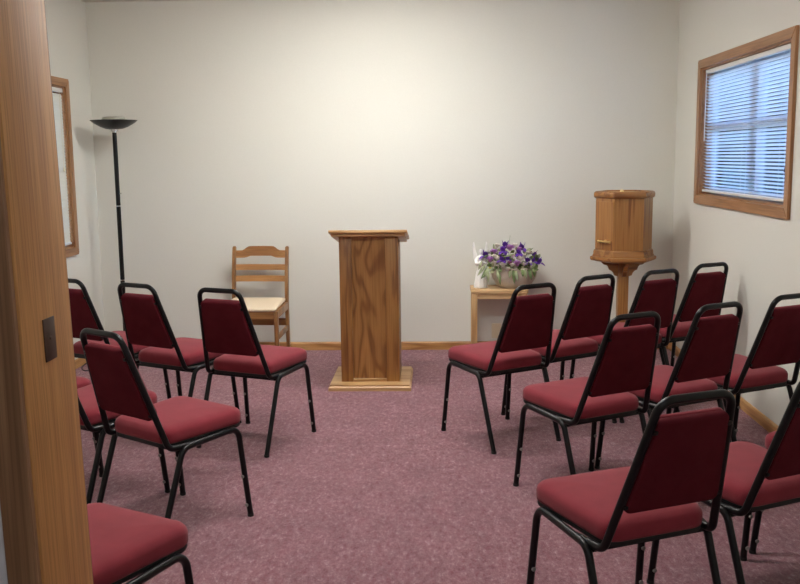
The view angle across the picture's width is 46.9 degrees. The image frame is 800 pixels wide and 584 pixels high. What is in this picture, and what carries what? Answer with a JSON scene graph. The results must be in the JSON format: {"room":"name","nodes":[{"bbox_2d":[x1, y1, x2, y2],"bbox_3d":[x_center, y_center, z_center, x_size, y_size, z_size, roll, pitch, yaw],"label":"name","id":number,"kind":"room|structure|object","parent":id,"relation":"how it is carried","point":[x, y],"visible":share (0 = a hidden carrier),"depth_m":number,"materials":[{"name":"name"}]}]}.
{"room":"house of worship","nodes":[
{"label":"house of worship","id":0,"kind":"room"},
{"bbox_2d":[0,508,7,583],"bbox_3d":[-0.354,-0.059,1.544,4.505,2.720,0.006,0,8,2],"label":"wall","id":1,"kind":"structure","parent":0,"point":[3,571],"depth_m":1.63,"materials":[{"name":"paint"}]},
{"bbox_2d":[45,0,104,359],"bbox_3d":[-2.574,-0.458,4.452,0.150,2.720,5.695,0,8,2],"label":"wall","id":2,"kind":"structure","parent":0,"point":[66,23],"depth_m":6.95,"materials":[{"name":"paint"}]},
{"bbox_2d":[51,76,78,257],"bbox_3d":[-2.494,-0.788,5.945,0.138,1.273,1.700,0,8,2],"label":"window","id":3,"kind":"structure","parent":2,"relation":"in","point":[71,250],"depth_m":6.72,"materials":[{"name":"brown wood"}]},
{"bbox_2d":[52,87,71,245],"bbox_3d":[-2.453,-0.794,5.943,0.043,1.121,1.556,0,8,2],"label":"window blind","id":4,"kind":"object","parent":3,"relation":"attached to","point":[57,104],"visible":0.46,"depth_m":6.63,"materials":[{"name":"white plastic"}]},
{"bbox_2d":[75,358,85,368],"bbox_3d":[-2.474,0.840,4.737,0.012,0.066,5.475,0,8,2],"label":"baseboard","id":5,"kind":"structure","parent":2,"relation":"attached to","point":[79,362],"depth_m":6.88,"materials":[{"name":"brown wood"}]},
{"bbox_2d":[81,0,189,1],"bbox_3d":[-0.328,-1.629,2.464,4.805,0.120,9.420,0,8,2],"label":"ceiling","id":6,"kind":"structure","parent":0,"point":[81,0],"depth_m":7.02,"materials":[{"name":"paint"}]},
{"bbox_2d":[85,0,679,341],"bbox_3d":[-0.140,-0.896,7.252,4.805,2.720,0.150,0,8,2],"label":"wall","id":7,"kind":"structure","parent":0,"point":[453,125],"depth_m":7.13,"materials":[{"name":"paint"}]},
{"bbox_2d":[259,341,667,349],"bbox_3d":[-0.127,0.429,7.364,4.505,0.066,0.012,0,8,2],"label":"baseboard","id":8,"kind":"structure","parent":7,"relation":"attached to","point":[405,345],"depth_m":7.35,"materials":[{"name":"brown wood"}]},
{"bbox_2d":[492,323,500,337],"bbox_3d":[0.763,0.307,7.316,0.075,0.118,0.006,0,8,2],"label":"wall plate","id":9,"kind":"object","parent":7,"relation":"attached to","point":[496,327],"visible":0.76,"depth_m":7.31,"materials":[{"name":"beige plastic"}]},
{"bbox_2d":[76,349,799,583],"bbox_3d":[-0.295,1.181,2.874,4.805,0.120,9.420,0,8,2],"label":"floor","id":10,"kind":"structure","parent":0,"point":[378,494],"depth_m":4.29,"materials":[{"name":"carpet"}]},
{"bbox_2d":[76,376,103,465],"bbox_3d":[-1.796,0.478,4.355,0.466,0.877,0.570,4,10,31],"label":"chair","id":11,"kind":"object","parent":10,"relation":"on","point":[81,381],"visible":0.02,"depth_m":4.44,"materials":[{"name":"red fabric"}]},
{"bbox_2d":[76,376,90,388],"bbox_3d":[-1.757,0.460,4.418,0.415,0.079,0.404,4,10,31],"label":"seat cushion","id":12,"kind":"object","parent":11,"relation":"on","point":[81,381],"depth_m":4.44,"materials":[{"name":"red fabric"}]},
{"bbox_2d":[81,116,138,370],"bbox_3d":[-2.209,-0.380,6.912,0.595,1.846,0.345,-9,12,-44],"label":"floor lamp","id":13,"kind":"object","parent":10,"relation":"on","point":[113,123],"visible":0.74,"depth_m":6.90,"materials":[{"name":"black metal"}]},
{"bbox_2d":[102,116,124,118],"bbox_3d":[-2.131,-1.272,6.872,0.176,0.072,0.176,0,8,2],"label":"diffuser","id":14,"kind":"object","parent":13,"relation":"attached to","point":[107,117],"depth_m":6.80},
{"bbox_2d":[68,278,170,398],"bbox_3d":[-1.717,0.322,5.421,0.466,0.877,0.570,4,10,29],"label":"chair","id":15,"kind":"object","parent":10,"relation":"on","point":[83,312],"visible":0.23,"depth_m":5.17,"materials":[{"name":"red fabric"}]},
{"bbox_2d":[73,331,149,353],"bbox_3d":[-1.680,0.303,5.485,0.415,0.079,0.404,4,10,29],"label":"seat cushion","id":16,"kind":"object","parent":15,"relation":"on","point":[78,349],"depth_m":5.38,"materials":[{"name":"red fabric"}]},
{"bbox_2d":[77,384,170,503],"bbox_3d":[-1.406,0.513,4.087,0.466,0.877,0.570,4,10,31],"label":"chair","id":17,"kind":"object","parent":10,"relation":"on","point":[89,414],"visible":0.3,"depth_m":3.95,"materials":[{"name":"red fabric"}]},
{"bbox_2d":[77,384,156,424],"bbox_3d":[-1.367,0.494,4.151,0.415,0.079,0.404,4,10,31],"label":"seat cushion","id":18,"kind":"object","parent":17,"relation":"on","point":[86,394],"depth_m":3.99,"materials":[{"name":"red fabric"}]},
{"bbox_2d":[87,503,193,583],"bbox_3d":[-0.911,0.731,2.552,0.466,0.877,0.570,4,9,29],"label":"chair","id":19,"kind":"object","parent":10,"relation":"on","point":[126,544],"visible":0.35,"depth_m":2.58,"materials":[{"name":"red fabric"}]},
{"bbox_2d":[80,328,253,518],"bbox_3d":[-0.985,0.546,3.824,0.466,0.877,0.570,5,10,36],"label":"chair","id":20,"kind":"object","parent":10,"relation":"on","point":[178,424],"visible":0.98,"depth_m":3.69,"materials":[{"name":"red fabric"}]},
{"bbox_2d":[90,342,156,412],"bbox_3d":[-1.103,0.342,3.637,0.321,0.292,0.110,5,10,36],"label":"cushion","id":21,"kind":"object","parent":20,"relation":"on","point":[118,385],"depth_m":3.58,"materials":[{"name":"red fabric"}]},
{"bbox_2d":[115,396,240,443],"bbox_3d":[-0.940,0.528,3.883,0.415,0.079,0.404,5,10,36],"label":"seat cushion","id":22,"kind":"object","parent":20,"relation":"on","point":[183,419],"depth_m":3.78,"materials":[{"name":"red fabric"}]},
{"bbox_2d":[117,282,241,422],"bbox_3d":[-1.264,0.351,5.183,0.466,0.877,0.570,4,9,29],"label":"chair","id":23,"kind":"object","parent":10,"relation":"on","point":[145,320],"visible":0.73,"depth_m":5.00,"materials":[{"name":"red fabric"}]},
{"bbox_2d":[125,293,152,295],"bbox_3d":[-1.361,0.148,4.983,0.321,0.292,0.110,4,9,29],"label":"cushion","id":24,"kind":"object","parent":23,"relation":"on","point":[126,294],"depth_m":4.92,"materials":[{"name":"red fabric"}]},
{"bbox_2d":[138,337,222,365],"bbox_3d":[-1.228,0.332,5.247,0.415,0.079,0.404,4,9,29],"label":"seat cushion","id":25,"kind":"object","parent":23,"relation":"on","point":[191,349],"depth_m":5.10,"materials":[{"name":"red fabric"}]},
{"bbox_2d":[196,287,315,457],"bbox_3d":[-0.799,0.377,4.965,0.466,0.877,0.570,3,9,24],"label":"chair","id":26,"kind":"object","parent":10,"relation":"on","point":[227,328],"visible":0.99,"depth_m":4.80,"materials":[{"name":"red fabric"}]},
{"bbox_2d":[204,298,238,301],"bbox_3d":[-0.881,0.176,4.758,0.321,0.292,0.110,3,9,24],"label":"cushion","id":27,"kind":"object","parent":26,"relation":"on","point":[207,299],"depth_m":4.69,"materials":[{"name":"red fabric"}]},
{"bbox_2d":[213,344,306,374],"bbox_3d":[-0.768,0.358,5.033,0.415,0.079,0.404,3,9,24],"label":"seat cushion","id":28,"kind":"object","parent":26,"relation":"on","point":[280,360],"depth_m":4.90,"materials":[{"name":"red fabric"}]},
{"bbox_2d":[231,246,290,346],"bbox_3d":[-1.097,0.103,6.964,0.474,0.850,0.555,0,8,5],"label":"chair","id":29,"kind":"object","parent":10,"relation":"on","point":[262,310],"visible":0.6,"depth_m":7.14,"materials":[{"name":"brown wood"}]},
{"bbox_2d":[328,230,412,390],"bbox_3d":[-0.195,0.089,6.271,0.544,1.057,0.564,0,8,2],"label":"lectern","id":30,"kind":"object","parent":10,"relation":"on","point":[369,260],"visible":1,"depth_m":6.10,"materials":[{"name":"brown wood"}]},
{"bbox_2d":[470,285,527,343],"bbox_3d":[0.761,0.221,7.139,0.430,0.522,0.270,0,8,2],"label":"side table","id":31,"kind":"object","parent":10,"relation":"on","point":[493,291],"visible":0.52,"depth_m":6.99,"materials":[{"name":"brown wood"}]},
{"bbox_2d":[473,242,487,287],"bbox_3d":[0.618,-0.206,7.052,0.119,0.352,0.097,-1,8,-4],"label":"angel figurine","id":32,"kind":"object","parent":31,"relation":"on","point":[478,283],"visible":0.91,"depth_m":7.04,"materials":[{"name":"white ceramic"}]},
{"bbox_2d":[477,239,544,287],"bbox_3d":[0.841,-0.231,7.041,0.523,0.399,0.302,0,8,2],"label":"flower basket","id":33,"kind":"object","parent":31,"relation":"on","point":[513,274],"visible":1,"depth_m":6.96,"materials":[{"name":"wicker"}]},
{"bbox_2d":[441,282,560,453],"bbox_3d":[0.563,0.358,4.986,0.466,0.877,0.570,-5,9,-29],"label":"chair","id":34,"kind":"object","parent":10,"relation":"on","point":[527,324],"visible":1,"depth_m":4.82,"materials":[{"name":"red fabric"}]},
{"bbox_2d":[448,341,541,370],"bbox_3d":[0.526,0.340,5.051,0.415,0.079,0.404,-5,9,-29],"label":"seat cushion","id":35,"kind":"object","parent":34,"relation":"on","point":[476,356],"depth_m":4.93,"materials":[{"name":"red fabric"}]},
{"bbox_2d":[516,293,548,297],"bbox_3d":[0.654,0.154,4.786,0.321,0.292,0.110,-5,9,-29],"label":"cushion","id":36,"kind":"object","parent":34,"relation":"on","point":[546,295],"depth_m":4.72,"materials":[{"name":"red fabric"}]},
{"bbox_2d":[501,274,616,430],"bbox_3d":[0.935,0.309,5.295,0.466,0.877,0.570,-6,10,-30],"label":"chair","id":37,"kind":"object","parent":10,"relation":"on","point":[588,313],"visible":0.66,"depth_m":5.09,"materials":[{"name":"red fabric"}]},
{"bbox_2d":[531,329,597,357],"bbox_3d":[0.895,0.291,5.358,0.415,0.079,0.404,-6,10,-30],"label":"seat cushion","id":38,"kind":"object","parent":37,"relation":"on","point":[579,347],"depth_m":5.20,"materials":[{"name":"red fabric"}]},
{"bbox_2d":[580,284,607,287],"bbox_3d":[1.031,0.104,5.097,0.321,0.292,0.110,-6,10,-30],"label":"cushion","id":39,"kind":"object","parent":37,"relation":"on","point":[603,285],"depth_m":5.04,"materials":[{"name":"red fabric"}]},
{"bbox_2d":[513,311,660,486],"bbox_3d":[0.853,0.485,4.093,0.466,0.877,0.570,-5,9,-26],"label":"chair","id":40,"kind":"object","parent":10,"relation":"on","point":[624,362],"visible":0.96,"depth_m":3.93,"materials":[{"name":"red fabric"}]},
{"bbox_2d":[523,377,638,418],"bbox_3d":[0.818,0.467,4.159,0.415,0.079,0.404,-5,9,-26],"label":"seat cushion","id":41,"kind":"object","parent":40,"relation":"on","point":[561,398],"depth_m":4.04,"materials":[{"name":"red fabric"}]},
{"bbox_2d":[613,324,651,329],"bbox_3d":[0.938,0.281,3.889,0.321,0.292,0.110,-5,9,-26],"label":"cushion","id":42,"kind":"object","parent":40,"relation":"on","point":[648,326],"depth_m":3.83,"materials":[{"name":"red fabric"}]},
{"bbox_2d":[590,190,655,321],"bbox_3d":[1.628,-0.110,6.750,0.480,1.270,0.416,0,8,2],"label":"cabinet","id":43,"kind":"object","parent":10,"relation":"on","point":[623,228],"visible":0.86,"depth_m":6.55,"materials":[{"name":"brown wood"}]},
{"bbox_2d":[569,268,679,422],"bbox_3d":[1.357,0.273,5.507,0.466,0.877,0.570,-5,9,-27],"label":"chair","id":44,"kind":"object","parent":10,"relation":"on","point":[659,296],"visible":0.45,"depth_m":5.27,"materials":[{"name":"red fabric"}]},
{"bbox_2d":[587,322,661,344],"bbox_3d":[1.322,0.255,5.573,0.415,0.079,0.404,-5,9,-27],"label":"seat cushion","id":45,"kind":"object","parent":44,"relation":"on","point":[598,338],"depth_m":5.47,"materials":[{"name":"red fabric"}]},
{"bbox_2d":[645,278,671,281],"bbox_3d":[1.444,0.069,5.304,0.321,0.292,0.110,-5,9,-27],"label":"cushion","id":46,"kind":"object","parent":44,"relation":"on","point":[670,279],"depth_m":5.24,"materials":[{"name":"red fabric"}]},
{"bbox_2d":[526,389,735,583],"bbox_3d":[0.718,0.671,2.831,0.466,0.877,0.570,-4,9,-21],"label":"chair","id":47,"kind":"object","parent":10,"relation":"on","point":[679,462],"visible":1,"depth_m":2.67,"materials":[{"name":"red fabric"}]},
{"bbox_2d":[536,466,702,541],"bbox_3d":[0.691,0.653,2.901,0.415,0.079,0.404,-4,9,-21],"label":"seat cushion","id":48,"kind":"object","parent":47,"relation":"on","point":[587,502],"depth_m":2.78,"materials":[{"name":"red fabric"}]},
{"bbox_2d":[660,407,722,417],"bbox_3d":[0.785,0.469,2.620,0.321,0.292,0.110,-4,9,-21],"label":"cushion","id":49,"kind":"object","parent":47,"relation":"on","point":[717,410],"depth_m":2.55,"materials":[{"name":"red fabric"}]},
{"bbox_2d":[594,301,742,468],"bbox_3d":[1.280,0.447,4.320,0.466,0.877,0.570,-5,9,-27],"label":"chair","id":50,"kind":"object","parent":10,"relation":"on","point":[708,349],"visible":0.61,"depth_m":4.11,"materials":[{"name":"red fabric"}]},
{"bbox_2d":[629,365,717,402],"bbox_3d":[1.245,0.429,4.386,0.415,0.079,0.404,-5,9,-27],"label":"seat cushion","id":51,"kind":"object","parent":50,"relation":"on","point":[662,373],"depth_m":4.24,"materials":[{"name":"red fabric"}]},
{"bbox_2d":[700,314,733,318],"bbox_3d":[1.365,0.243,4.117,0.321,0.292,0.110,-5,9,-27],"label":"cushion","id":52,"kind":"object","parent":50,"relation":"on","point":[727,316],"depth_m":4.05,"materials":[{"name":"red fabric"}]},
{"bbox_2d":[659,262,727,408],"bbox_3d":[1.741,0.226,5.798,0.466,0.877,0.570,-5,9,-27],"label":"chair","id":53,"kind":"object","parent":10,"relation":"on","point":[702,289],"visible":0.48,"depth_m":5.56,"materials":[{"name":"red fabric"}]},
{"bbox_2d":[659,314,691,337],"bbox_3d":[1.706,0.208,5.864,0.415,0.079,0.404,-5,9,-27],"label":"seat cushion","id":54,"kind":"object","parent":53,"relation":"on","point":[682,328],"depth_m":5.66,"materials":[{"name":"red fabric"}]},
{"bbox_2d":[646,381,799,583],"bbox_3d":[1.204,0.628,3.089,0.466,0.877,0.570,-4,9,-24],"label":"chair","id":55,"kind":"object","parent":10,"relation":"on","point":[757,478],"visible":0.83,"depth_m":2.94,"materials":[{"name":"red fabric"}]},
{"bbox_2d":[722,441,799,506],"bbox_3d":[1.172,0.610,3.157,0.415,0.079,0.404,-4,9,-24],"label":"seat cushion","id":56,"kind":"object","parent":55,"relation":"on","point":[745,458],"depth_m":2.99,"materials":[{"name":"red fabric"}]},
{"bbox_2d":[673,293,799,441],"bbox_3d":[1.708,0.407,4.563,0.466,0.877,0.570,-5,9,-25],"label":"chair","id":57,"kind":"object","parent":10,"relation":"on","point":[777,340],"visible":0.66,"depth_m":4.36,"materials":[{"name":"red fabric"}]},
{"bbox_2d":[706,354,787,388],"bbox_3d":[1.675,0.389,4.630,0.415,0.079,0.404,-5,9,-25],"label":"seat cushion","id":58,"kind":"object","parent":57,"relation":"on","point":[772,376],"depth_m":4.47,"materials":[{"name":"red fabric"}]},
{"bbox_2d":[775,305,799,308],"bbox_3d":[1.788,0.203,4.357,0.321,0.292,0.110,-5,9,-25],"label":"cushion","id":59,"kind":"object","parent":57,"relation":"on","point":[791,306],"depth_m":4.28,"materials":[{"name":"red fabric"}]},
{"bbox_2d":[749,431,775,553],"bbox_3d":[1.660,0.588,3.327,0.466,0.877,0.570,-4,9,-24],"label":"chair","id":60,"kind":"object","parent":10,"relation":"on","point":[758,514],"visible":0.37,"depth_m":3.51,"materials":[{"name":"black metal"}]},
{"bbox_2d":[765,431,775,448],"bbox_3d":[1.628,0.570,3.395,0.415,0.079,0.404,-4,9,-24],"label":"seat cushion","id":61,"kind":"object","parent":60,"relation":"on","point":[769,436],"depth_m":3.46,"materials":[{"name":"red fabric"}]},
{"bbox_2d":[671,0,799,425],"bbox_3d":[2.078,-0.486,4.273,0.150,2.720,5.695,0,8,2],"label":"wall","id":62,"kind":"structure","parent":0,"point":[761,253],"depth_m":5.65,"materials":[{"name":"paint"}]},
{"bbox_2d":[668,343,777,432],"bbox_3d":[2.016,0.813,4.565,0.012,0.066,5.475,0,8,2],"label":"baseboard","id":63,"kind":"structure","parent":62,"relation":"attached to","point":[760,418],"depth_m":5.30,"materials":[{"name":"brown wood"}]},
{"bbox_2d":[693,25,799,219],"bbox_3d":[2.101,-0.987,5.578,0.138,0.978,1.748,0,8,2],"label":"window","id":64,"kind":"structure","parent":62,"relation":"in","point":[777,209],"depth_m":5.55,"materials":[{"name":"brown wood"}]},
{"bbox_2d":[702,43,790,201],"bbox_3d":[2.073,-0.992,5.578,0.043,0.826,1.604,0,8,2],"label":"window blind","id":65,"kind":"object","parent":64,"relation":"attached to","point":[786,47],"visible":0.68,"depth_m":5.49,"materials":[{"name":"white plastic"}]},
{"bbox_3d":[-0.350,-0.075,1.650,4.505,2.720,0.207,0,8,2],"label":"wall","id":66,"kind":"structure","parent":0,"visible":0},
{"bbox_2d":[0,0,93,583],"bbox_3d":[0.213,0.190,1.664,1.862,2.180,0.246,0,8,2],"label":"door frame","id":67,"kind":"structure","parent":66,"relation":"in","point":[44,514],"depth_m":1.63,"materials":[{"name":"brown wood"}]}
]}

